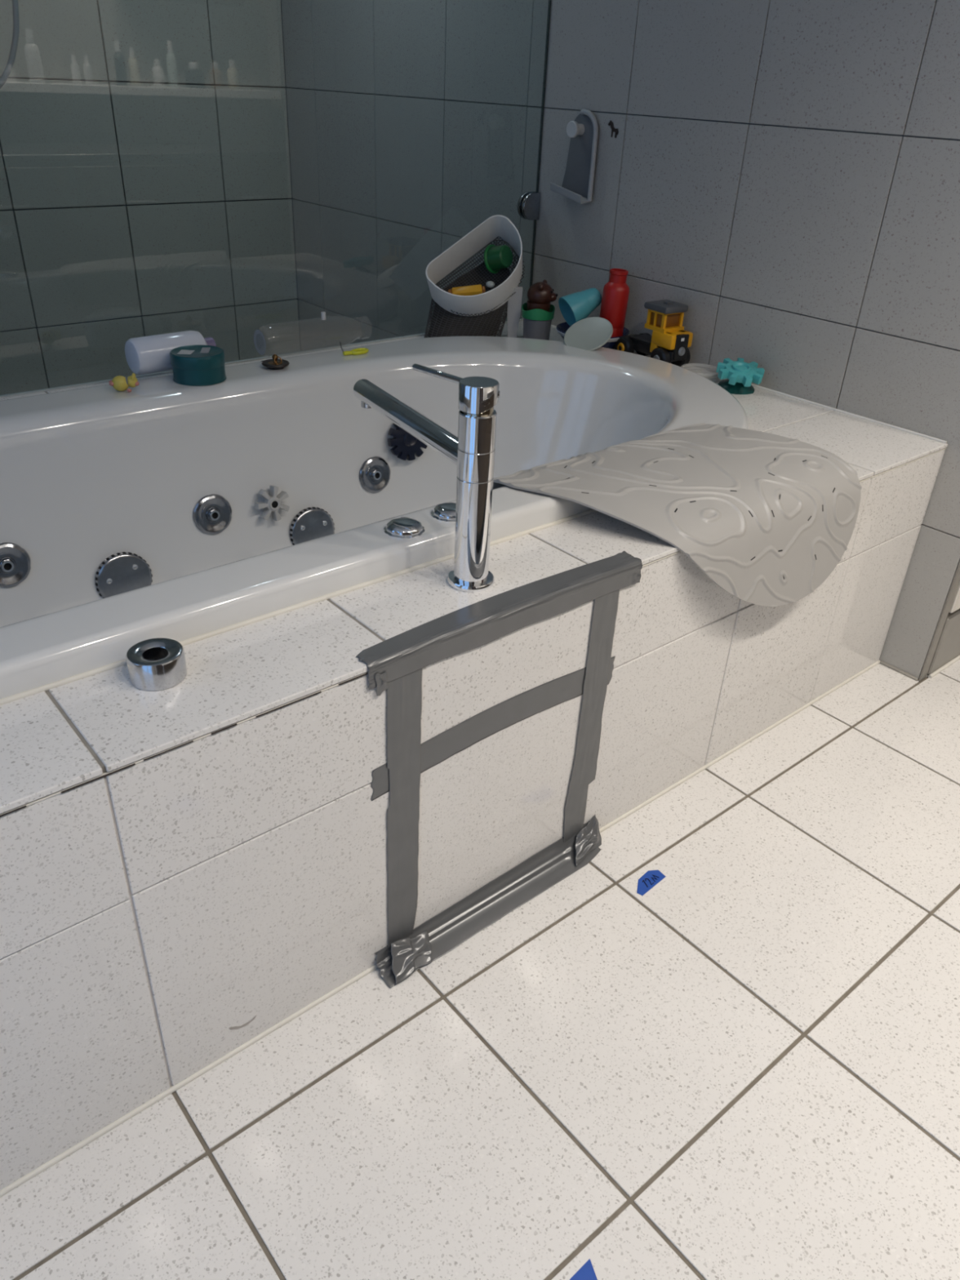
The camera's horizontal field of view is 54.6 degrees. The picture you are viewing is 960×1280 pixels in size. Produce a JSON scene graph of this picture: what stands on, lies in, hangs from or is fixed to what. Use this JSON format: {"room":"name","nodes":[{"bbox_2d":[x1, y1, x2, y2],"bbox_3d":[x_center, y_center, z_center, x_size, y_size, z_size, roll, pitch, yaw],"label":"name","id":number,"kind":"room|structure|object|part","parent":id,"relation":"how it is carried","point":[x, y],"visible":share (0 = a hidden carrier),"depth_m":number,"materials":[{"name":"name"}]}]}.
{"room":"bathroom","nodes":[
{"label":"bathroom","id":0,"kind":"room"},
{"bbox_2d":[0,0,301,395],"bbox_3d":[-1.863,-1.770,2.842,2.897,2.420,0.050,-22,39,-34],"label":"wall","id":1,"kind":"structure","parent":0,"point":[146,188],"depth_m":3.45,"materials":[{"name":"tile"}]},
{"bbox_2d":[0,0,19,88],"bbox_3d":[-1.582,-2.101,2.567,0.463,1.054,0.181,3,31,0],"label":"shower hose","id":2,"kind":"object","parent":1,"relation":"attached to","point":[6,72],"visible":1,"depth_m":2.80,"materials":[{"name":"silver metal"}]},
{"bbox_2d":[0,659,959,1279],"bbox_3d":[-0.075,0.157,2.207,3.750,0.060,4.680,-22,39,-34],"label":"floor","id":3,"kind":"structure","parent":0,"point":[744,1065],"depth_m":1.35,"materials":[{"name":"tile"}]},
{"bbox_2d":[0,320,947,1190],"bbox_3d":[-0.503,-0.059,1.898,2.856,0.592,1.426,-22,39,-34],"label":"surround","id":4,"kind":"object","parent":3,"relation":"on","point":[187,868],"depth_m":1.32,"materials":[{"name":"tile"}]},
{"bbox_2d":[125,637,186,690],"bbox_3d":[-0.404,0.029,1.161,0.069,0.038,0.069,-22,39,-34],"label":"chrome collar","id":5,"kind":"object","parent":4,"relation":"on","point":[157,664],"visible":1,"depth_m":1.14,"materials":[{"name":"silver metal"}]},
{"bbox_2d":[0,0,551,398],"bbox_3d":[-0.884,-1.356,1.752,2.815,1.752,0.033,-22,39,-34],"label":"glass screen","id":6,"kind":"object","parent":4,"relation":"on","point":[528,203],"visible":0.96,"depth_m":2.69,"materials":[{"name":"clear glass"}]},
{"bbox_2d":[0,509,597,705],"bbox_3d":[-0.510,-0.307,1.742,2.612,0.008,1.066,-22,39,-34],"label":"trim","id":7,"kind":"structure","parent":4,"relation":"attached to","point":[46,687],"depth_m":1.32,"materials":[{"name":"white plastic"}]},
{"bbox_2d":[0,336,748,699],"bbox_3d":[-0.517,-0.156,1.833,2.600,0.468,1.054,-22,39,-34],"label":"bathtub","id":8,"kind":"object","parent":4,"relation":"on","point":[127,519],"visible":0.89,"depth_m":2.07,"materials":[{"name":"white plastic"}]},
{"bbox_2d":[109,373,139,392],"bbox_3d":[-0.772,-0.557,2.015,0.063,0.035,0.034,-4,32,-11],"label":"toy","id":9,"kind":"object","parent":8,"relation":"on","point":[120,383],"visible":1,"depth_m":2.01,"materials":[{"name":"yellow plastic"}]},
{"bbox_2d":[124,330,216,375],"bbox_3d":[-0.715,-0.673,2.165,0.205,0.081,0.081,-24,40,-37],"label":"bottle","id":10,"kind":"object","parent":8,"relation":"on","point":[149,354],"visible":0.68,"depth_m":2.11,"materials":[{"name":"plastic"}]},
{"bbox_2d":[169,345,226,386],"bbox_3d":[-0.639,-0.624,2.110,0.119,0.062,0.119,24,37,31],"label":"round tin","id":11,"kind":"object","parent":8,"relation":"on","point":[192,365],"visible":1,"depth_m":2.07,"materials":[{"name":"teal paint"}]},
{"bbox_3d":[-0.638,-0.640,2.100,0.119,0.026,0.119,24,37,31],"label":"tin lid","id":12,"kind":"part","parent":11,"relation":"part of","materials":[{"name":"teal paint"}]},
{"bbox_2d":[253,484,289,520],"bbox_3d":[-0.498,-0.327,2.213,0.083,0.085,0.043,-21,38,-33],"label":"toy","id":13,"kind":"object","parent":8,"relation":"in","point":[268,501],"visible":1,"depth_m":2.20,"materials":[{"name":"white plastic"}]},
{"bbox_2d":[262,354,288,369],"bbox_3d":[-0.490,-0.668,2.225,0.065,0.032,0.065,-22,39,-34],"label":"plug","id":14,"kind":"object","parent":8,"relation":"on","point":[274,363],"visible":1,"depth_m":2.22,"materials":[{"name":"brown rubber"}]},
{"bbox_3d":[-0.490,-0.674,2.222,0.014,0.020,0.014,-22,39,-34],"label":"brass knob","id":15,"kind":"part","parent":14,"relation":"part of","materials":[{"name":"gold metal"}]},
{"bbox_3d":[-0.490,-0.665,2.227,0.036,0.002,0.036,-22,39,-34],"label":"brass plate","id":16,"kind":"part","parent":14,"relation":"part of","materials":[{"name":"metal"}]},
{"bbox_2d":[253,311,372,357],"bbox_3d":[-0.420,-0.786,2.368,0.318,0.091,0.078,-22,39,-35],"label":"clear bottle","id":17,"kind":"object","parent":8,"relation":"on","point":[260,342],"visible":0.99,"depth_m":2.30,"materials":[{"name":"plastic"}]},
{"bbox_2d":[339,342,368,355],"bbox_3d":[-0.316,-0.744,2.361,0.033,0.033,0.081,26,38,33],"label":"toy","id":18,"kind":"object","parent":8,"relation":"on","point":[361,350],"visible":1,"depth_m":2.36,"materials":[{"name":"yellow plastic"}]},
{"bbox_3d":[-0.335,-0.727,2.352,0.025,0.010,0.010,-20,38,-32],"label":"stem","id":19,"kind":"part","parent":18,"relation":"part of","materials":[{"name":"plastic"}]},
{"bbox_3d":[-0.120,-0.180,1.468,0.064,0.016,0.064,-22,39,-34],"label":"air control knob","id":20,"kind":"part","parent":8,"relation":"part of","materials":[{"name":"silver metal"}]},
{"bbox_2d":[387,422,426,460],"bbox_3d":[-0.189,-0.524,2.404,0.114,0.114,0.050,-16,36,-28],"label":"toy","id":21,"kind":"object","parent":8,"relation":"in","point":[406,446],"visible":0.68,"depth_m":2.39,"materials":[{"name":"blue plastic"}]},
{"bbox_3d":[-0.048,-0.213,1.528,0.064,0.016,0.064,-22,39,-34],"label":"air control knob","id":22,"kind":"part","parent":8,"relation":"part of","materials":[{"name":"silver metal"}]},
{"bbox_2d":[564,316,613,351],"bbox_3d":[0.296,-0.835,2.540,0.136,0.075,0.117,27,39,34],"label":"disc","id":23,"kind":"object","parent":8,"relation":"on","point":[589,334],"visible":0.95,"depth_m":2.54,"materials":[{"name":"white plastic"}]},
{"bbox_2d":[493,422,862,606],"bbox_3d":[0.390,-0.223,1.805,0.698,0.243,0.409,-22,39,-34],"label":"bath mat","id":24,"kind":"object","parent":8,"relation":"on","point":[767,517],"visible":0.98,"depth_m":1.73,"materials":[{"name":"grey rubber"}]},
{"bbox_2d":[374,671,387,695],"bbox_3d":[-0.131,0.058,1.236,0.021,0.036,0.003,-22,39,-34],"label":"scrap","id":25,"kind":"object","parent":4,"relation":"attached to","point":[380,679],"visible":1,"depth_m":1.24,"materials":[{"name":"grey plastic"}]},
{"bbox_3d":[-0.115,0.272,1.398,0.064,0.554,0.002,-22,39,-34],"label":"duct tape strip","id":26,"kind":"part","parent":4,"relation":"part of","materials":[{"name":"grey plastic"}]},
{"bbox_2d":[353,363,499,592],"bbox_3d":[-0.087,-0.293,1.459,0.073,0.307,0.384,-15,36,-27],"label":"mixer tap","id":27,"kind":"object","parent":4,"relation":"on","point":[473,451],"visible":1,"depth_m":1.34,"materials":[{"name":"silver metal"}]},
{"bbox_3d":[-0.107,-0.341,1.448,0.035,0.048,0.336,-17,36,-29],"label":"spout","id":28,"kind":"part","parent":27,"relation":"part of","materials":[{"name":"silver metal"}]},
{"bbox_3d":[-0.054,-0.376,1.318,0.114,0.010,0.010,28,39,35],"label":"lever","id":29,"kind":"part","parent":27,"relation":"part of","materials":[{"name":"silver metal"}]},
{"bbox_2d":[0,660,880,1197],"bbox_3d":[-0.063,0.490,1.595,2.856,0.010,0.009,-22,39,-34],"label":"trim","id":30,"kind":"structure","parent":4,"relation":"attached to","point":[58,1158],"depth_m":1.40,"materials":[{"name":"white plastic"}]},
{"bbox_2d":[424,214,524,337],"bbox_3d":[-0.006,-1.023,2.646,0.299,0.332,0.210,-13,35,-25],"label":"caddy","id":31,"kind":"object","parent":4,"relation":"on","point":[481,314],"visible":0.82,"depth_m":2.67,"materials":[{"name":"white plastic"}]},
{"bbox_2d":[448,284,485,295],"bbox_3d":[-0.038,-0.991,2.646,0.108,0.042,0.032,1,31,-3],"label":"block","id":32,"kind":"object","parent":31,"relation":"in","point":[473,290],"visible":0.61,"depth_m":2.63,"materials":[{"name":"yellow plastic"}]},
{"bbox_2d":[485,280,494,288],"bbox_3d":[0.029,-1.014,2.651,0.026,0.018,0.026,-22,39,-34],"label":"ball","id":33,"kind":"object","parent":31,"relation":"in","point":[490,284],"visible":1,"depth_m":2.64,"materials":[{"name":"grey plastic"}]},
{"bbox_2d":[484,244,512,273],"bbox_3d":[0.055,-1.089,2.658,0.071,0.080,0.078,23,37,30],"label":"cup","id":34,"kind":"object","parent":31,"relation":"in","point":[496,258],"visible":1,"depth_m":2.64,"materials":[{"name":"green plastic"}]},
{"bbox_3d":[0.037,0.125,1.456,0.501,0.072,0.001,-22,39,-34],"label":"duct tape strip","id":35,"kind":"part","parent":4,"relation":"part of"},
{"bbox_3d":[0.043,-0.042,1.384,0.538,0.043,0.052,-22,39,-34],"label":"duct tape strip","id":36,"kind":"part","parent":4,"relation":"part of","materials":[{"name":"grey plastic"}]},
{"bbox_2d":[521,302,555,340],"bbox_3d":[0.167,-0.923,2.713,0.096,0.104,0.096,-22,39,-34],"label":"cup","id":37,"kind":"object","parent":4,"relation":"on","point":[537,322],"visible":0.75,"depth_m":2.68,"materials":[{"name":"grey plastic"}]},
{"bbox_2d":[526,279,558,311],"bbox_3d":[0.173,-0.985,2.674,0.078,0.091,0.078,-17,36,-29],"label":"bear","id":38,"kind":"object","parent":37,"relation":"in","point":[540,294],"visible":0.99,"depth_m":2.65},
{"bbox_3d":[0.190,0.147,1.620,0.075,0.546,0.001,-22,39,-34],"label":"duct tape strip","id":39,"kind":"part","parent":4,"relation":"part of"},
{"bbox_2d":[555,321,629,349],"bbox_3d":[0.323,-0.868,2.681,0.212,0.057,0.212,-22,39,-34],"label":"enamel bowl","id":40,"kind":"object","parent":4,"relation":"on","point":[562,327],"visible":0.2,"depth_m":2.64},
{"bbox_2d":[558,288,601,326],"bbox_3d":[0.286,-0.936,2.626,0.123,0.106,0.091,-3,32,-10],"label":"beaker","id":41,"kind":"object","parent":40,"relation":"in","point":[575,307],"visible":0.93,"depth_m":2.60,"materials":[{"name":"teal plastic"}]},
{"bbox_2d":[599,268,629,337],"bbox_3d":[0.377,-0.944,2.611,0.077,0.183,0.074,-9,33,-19],"label":"bottle","id":42,"kind":"object","parent":40,"relation":"in","point":[615,293],"visible":0.77,"depth_m":2.58,"materials":[{"name":"red plastic"}]},
{"bbox_2d":[614,299,693,366],"bbox_3d":[0.483,-0.844,2.546,0.109,0.171,0.213,-18,37,-31],"label":"toy truck","id":43,"kind":"object","parent":4,"relation":"on","point":[668,342],"visible":0.8,"depth_m":2.49,"materials":[{"name":"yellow plastic"}]},
{"bbox_3d":[0.500,-0.865,2.508,0.075,0.050,0.075,-18,37,-31],"label":"cab frame","id":44,"kind":"part","parent":43,"relation":"part of","materials":[{"name":"yellow plastic"}]},
{"bbox_3d":[0.500,-0.867,2.507,0.064,0.034,0.054,-18,37,-31],"label":"cab pane","id":45,"kind":"part","parent":43,"relation":"part of","materials":[{"name":"brown plastic"}]},
{"bbox_2d":[651,330,684,346],"bbox_3d":[0.514,-0.818,2.510,0.079,0.036,0.068,-18,37,-31],"label":"hood","id":46,"kind":"object","parent":43,"relation":"attached to","point":[659,338],"depth_m":2.48,"materials":[{"name":"yellow plastic"}]},
{"bbox_2d":[671,333,688,360],"bbox_3d":[0.536,-0.786,2.492,0.046,0.065,0.015,-18,37,-31],"label":"grille","id":47,"kind":"object","parent":43,"relation":"attached to","point":[680,342],"depth_m":2.48,"materials":[{"name":"black plastic"}]},
{"bbox_2d":[715,357,764,394],"bbox_3d":[0.663,-0.669,2.376,0.119,0.076,0.119,-3,32,-9],"label":"toy","id":48,"kind":"object","parent":4,"relation":"on","point":[740,375],"visible":0.95,"depth_m":2.36,"materials":[{"name":"teal plastic"}]},
{"bbox_2d":[374,820,601,988],"bbox_3d":[0.034,0.450,1.627,0.503,0.047,0.049,-22,39,-34],"label":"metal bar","id":49,"kind":"object","parent":3,"relation":"on","point":[447,930],"visible":0.91,"depth_m":1.64,"materials":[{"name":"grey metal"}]},
{"bbox_2d":[391,930,431,984],"bbox_3d":[-0.112,0.510,1.514,0.093,0.044,0.044,-22,39,-34],"label":"scrap","id":50,"kind":"object","parent":49,"relation":"attached to","point":[408,954],"visible":1,"depth_m":1.51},
{"bbox_2d":[574,814,601,865],"bbox_3d":[0.198,0.376,1.750,0.030,0.060,0.089,26,38,33],"label":"scrap","id":51,"kind":"object","parent":49,"relation":"attached to","point":[588,837],"visible":1,"depth_m":1.75,"materials":[{"name":"grey plastic"}]},
{"bbox_2d":[569,1258,597,1279],"bbox_3d":[0.126,0.789,1.121,0.047,0.001,0.066,-8,33,-18],"label":"tape","id":52,"kind":"object","parent":3,"relation":"on","point":[586,1272],"visible":1,"depth_m":1.14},
{"bbox_2d":[636,870,665,895],"bbox_3d":[0.308,0.443,1.707,0.076,0.002,0.031,-25,41,-38],"label":"tape","id":53,"kind":"object","parent":3,"relation":"on","point":[651,878],"visible":1,"depth_m":1.71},
{"bbox_2d":[927,581,959,675],"bbox_3d":[1.325,-1.140,2.113,0.770,2.368,0.550,-22,39,-34],"label":"tall cabinet","id":54,"kind":"object","parent":3,"relation":"on","point":[948,648],"visible":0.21,"depth_m":2.33,"materials":[{"name":"white paint"}]},
{"bbox_3d":[1.333,-1.046,1.816,0.372,2.160,0.018,-22,39,-34],"label":"door","id":55,"kind":"part","parent":54,"relation":"part of","materials":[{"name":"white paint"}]},
{"bbox_2d":[281,0,959,678],"bbox_3d":[0.192,-1.576,2.693,0.030,2.420,3.038,-22,39,-34],"label":"wall","id":56,"kind":"structure","parent":0,"point":[784,173],"depth_m":2.39,"materials":[{"name":"tile"}]},
{"bbox_2d":[550,109,598,204],"bbox_3d":[0.270,-1.368,2.626,0.054,0.232,0.134,-22,39,-34],"label":"wall holder","id":57,"kind":"object","parent":56,"relation":"attached to","point":[578,181],"visible":1,"depth_m":2.63,"materials":[{"name":"grey plastic"}]},
{"bbox_3d":[0.268,-1.423,2.589,0.040,0.041,0.041,-22,39,-34],"label":"suction knob","id":58,"kind":"part","parent":57,"relation":"part of","materials":[{"name":"white plastic"}]},
{"bbox_3d":[0.283,-1.373,2.638,0.008,0.222,0.124,-22,39,-34],"label":"plate","id":59,"kind":"part","parent":57,"relation":"part of","materials":[{"name":"grey plastic"}]},
{"bbox_2d":[608,120,618,137],"bbox_3d":[0.363,-1.392,2.532,0.002,0.041,0.041,-22,39,-34],"label":"sticker","id":60,"kind":"object","parent":56,"relation":"attached to","point":[613,129],"visible":1,"depth_m":2.53,"materials":[{"name":"brown plastic"}]},
{"bbox_2d":[551,324,946,443],"bbox_3d":[0.606,-0.741,2.549,0.007,0.007,1.397,-22,39,-34],"label":"trim","id":61,"kind":"structure","parent":56,"relation":"attached to","point":[553,326],"depth_m":2.27,"materials":[{"name":"plastic"}]},
{"bbox_2d":[880,660,919,680],"bbox_3d":[1.067,0.078,2.366,0.008,0.008,0.103,-22,39,-34],"label":"trim","id":62,"kind":"structure","parent":56,"relation":"attached to","point":[890,666],"depth_m":2.36,"materials":[{"name":"grey plastic"}]},
{"bbox_2d":[918,561,959,681],"bbox_3d":[1.166,-0.935,1.715,0.032,2.420,0.004,-22,39,-34],"label":"trim","id":63,"kind":"structure","parent":56,"relation":"attached to","point":[956,580],"depth_m":2.25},
{"bbox_2d":[928,654,959,678],"bbox_3d":[1.434,-0.025,2.567,0.777,0.010,0.010,-22,39,-34],"label":"trim","id":64,"kind":"structure","parent":56,"relation":"attached to","point":[957,658],"depth_m":2.38,"materials":[{"name":"plastic"}]}
]}

